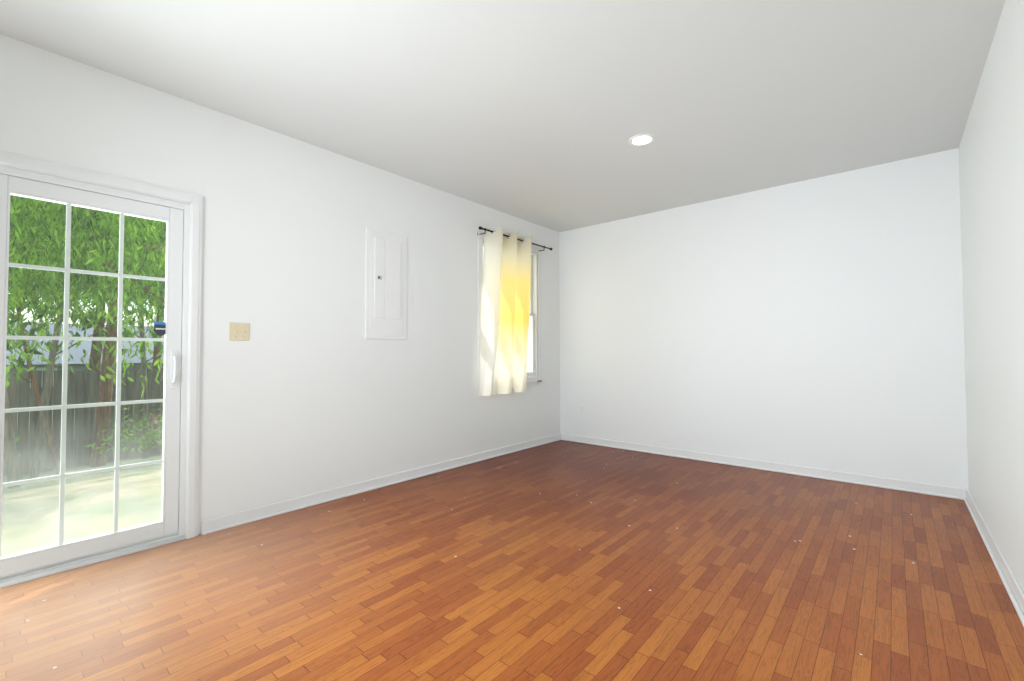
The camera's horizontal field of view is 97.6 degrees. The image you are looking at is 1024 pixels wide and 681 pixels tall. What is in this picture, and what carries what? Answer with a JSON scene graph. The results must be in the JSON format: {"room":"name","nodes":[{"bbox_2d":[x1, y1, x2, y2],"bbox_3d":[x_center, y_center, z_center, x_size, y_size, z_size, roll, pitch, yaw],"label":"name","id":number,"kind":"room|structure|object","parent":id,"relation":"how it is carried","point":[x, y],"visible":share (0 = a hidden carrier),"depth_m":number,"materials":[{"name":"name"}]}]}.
{"room":"empty living room","nodes":[
{"label":"empty living room","id":0,"kind":"room"},
{"bbox_2d":[0,34,559,534],"bbox_3d":[-1.378,-0.119,3.426,0.150,2.600,6.223,-1,-2,40],"label":"wall","id":1,"kind":"structure","parent":0,"point":[308,388],"depth_m":3.17,"materials":[{"name":"paint"}]},
{"bbox_2d":[0,165,189,582],"bbox_3d":[-2.466,0.156,2.091,0.162,1.986,1.582,-1,-2,40],"label":"patio door","id":2,"kind":"structure","parent":1,"relation":"in","point":[173,327],"depth_m":2.39,"materials":[{"name":"white plastic"}]},
{"bbox_2d":[0,150,203,587],"bbox_3d":[-2.424,0.125,2.056,0.025,2.046,1.702,-1,-2,40],"label":"door frame","id":3,"kind":"structure","parent":1,"relation":"attached to","point":[47,167],"depth_m":2.64,"materials":[{"name":"white"}]},
{"bbox_2d":[229,322,249,340],"bbox_3d":[-1.740,-0.057,2.868,0.020,0.114,0.116,-1,-2,40],"label":"switch plate","id":4,"kind":"object","parent":1,"relation":"attached to","point":[238,331],"visible":1,"depth_m":2.87,"materials":[{"name":"beige plastic"}]},
{"bbox_2d":[201,433,560,534],"bbox_3d":[-0.622,1.159,4.138,0.029,0.078,3.813,-1,-2,40],"label":"baseboard","id":5,"kind":"structure","parent":1,"relation":"attached to","point":[208,526],"depth_m":3.42,"materials":[{"name":"white wood"}]},
{"bbox_2d":[365,228,406,339],"bbox_3d":[-1.028,-0.453,3.709,0.028,0.889,0.395,-1,-2,40],"label":"electrical panel","id":6,"kind":"object","parent":1,"relation":"attached to","point":[386,291],"visible":1,"depth_m":3.69,"materials":[{"name":"white paint"}]},
{"bbox_2d":[478,231,541,382],"bbox_3d":[-0.038,-0.308,4.964,0.144,1.579,1.065,-1,-2,40],"label":"window unit","id":7,"kind":"structure","parent":1,"relation":"in","point":[532,357],"depth_m":5.28,"materials":[{"name":"white plastic"}]},
{"bbox_2d":[477,226,551,395],"bbox_3d":[0.071,-0.293,4.885,0.171,1.707,1.248,-1,-2,40],"label":"curtain","id":8,"kind":"object","parent":1,"relation":"attached to","point":[505,303],"visible":1,"depth_m":4.70,"materials":[{"name":"yellow fabric"}]},
{"bbox_2d":[0,0,1004,231],"bbox_3d":[0.041,-1.529,2.251,3.887,0.150,6.223,-1,-2,40],"label":"ceiling","id":9,"kind":"structure","parent":0,"point":[540,112],"depth_m":2.50,"materials":[{"name":"paint"}]},
{"bbox_2d":[628,134,654,145],"bbox_3d":[0.926,-1.428,3.200,0.184,0.006,0.184,-1,-2,40],"label":"recessed light","id":10,"kind":"object","parent":9,"relation":"in","point":[641,139],"visible":1,"depth_m":3.19,"materials":[{"name":"white"}]},
{"bbox_2d":[0,440,1023,680],"bbox_3d":[0.048,1.220,2.179,3.887,0.150,6.223,-1,-2,40],"label":"floor","id":11,"kind":"structure","parent":0,"point":[561,560],"depth_m":2.05,"materials":[{"name":"wood"}]},
{"bbox_2d":[559,148,968,489],"bbox_3d":[2.014,-0.100,4.526,3.587,2.600,0.150,-1,-2,40],"label":"wall","id":12,"kind":"structure","parent":0,"point":[817,323],"depth_m":4.03,"materials":[{"name":"paint"}]},
{"bbox_2d":[580,404,584,413],"bbox_3d":[0.844,0.827,5.395,0.070,0.114,0.008,-1,-2,40],"label":"electrical outlet plate","id":13,"kind":"object","parent":12,"relation":"attached to","point":[582,408],"visible":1,"depth_m":5.39,"materials":[{"name":"white plastic"}]},
{"bbox_2d":[561,433,961,499],"bbox_3d":[1.952,1.159,4.430,3.510,0.078,0.029,-1,-2,40],"label":"baseboard","id":14,"kind":"structure","parent":12,"relation":"attached to","point":[908,486],"depth_m":4.01,"materials":[{"name":"white wood"}]},
{"bbox_2d":[959,0,1023,591],"bbox_3d":[1.467,-0.190,1.004,0.150,2.600,6.223,-1,-2,40],"label":"wall","id":15,"kind":"structure","parent":0,"point":[991,161],"depth_m":2.21,"materials":[{"name":"paint"}]},
{"bbox_2d":[961,489,1023,626],"bbox_3d":[1.402,1.072,1.029,0.029,0.078,5.923,-1,-2,40],"label":"baseboard","id":16,"kind":"structure","parent":15,"relation":"attached to","point":[1014,590],"depth_m":2.26,"materials":[{"name":"white wood"}]},
{"label":"outside","id":17,"kind":"structure","parent":0,"visible":0},
{"bbox_2d":[1,406,161,556],"bbox_3d":[-16.368,2.345,20.461,44.850,0.950,70.000,-1,-2,40],"label":"ground","id":18,"kind":"structure","parent":17,"point":[73,493],"depth_m":3.95,"materials":[{"name":"beige concrete"}]},
{"bbox_2d":[3,368,163,475],"bbox_3d":[-6.484,1.474,10.094,0.150,1.788,25.097,-1,-2,40],"label":"fence","id":19,"kind":"object","parent":18,"relation":"on","point":[57,392],"depth_m":8.23,"materials":[{"name":"wood"}]},
{"bbox_2d":[3,195,165,487],"bbox_3d":[-5.366,-1.855,5.955,6.224,8.058,5.751,-1,-2,40],"label":"trees","id":20,"kind":"object","parent":18,"relation":"on","point":[88,230],"depth_m":5.09,"materials":[{"name":"green plant"}]},
{"bbox_2d":[6,322,163,407],"bbox_3d":[-21.855,1.032,23.197,9.700,3.750,19.700,-1,-2,40],"label":"house","id":21,"kind":"structure","parent":18,"relation":"on","point":[86,345],"depth_m":20.54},
{"bbox_2d":[6,198,164,426],"bbox_3d":[-11.356,-2.499,13.137,10.323,10.362,10.274,-1,-2,40],"label":"tree","id":22,"kind":"object","parent":18,"relation":"on","point":[90,364],"depth_m":13.42,"materials":[{"name":"green plant"}]}
]}

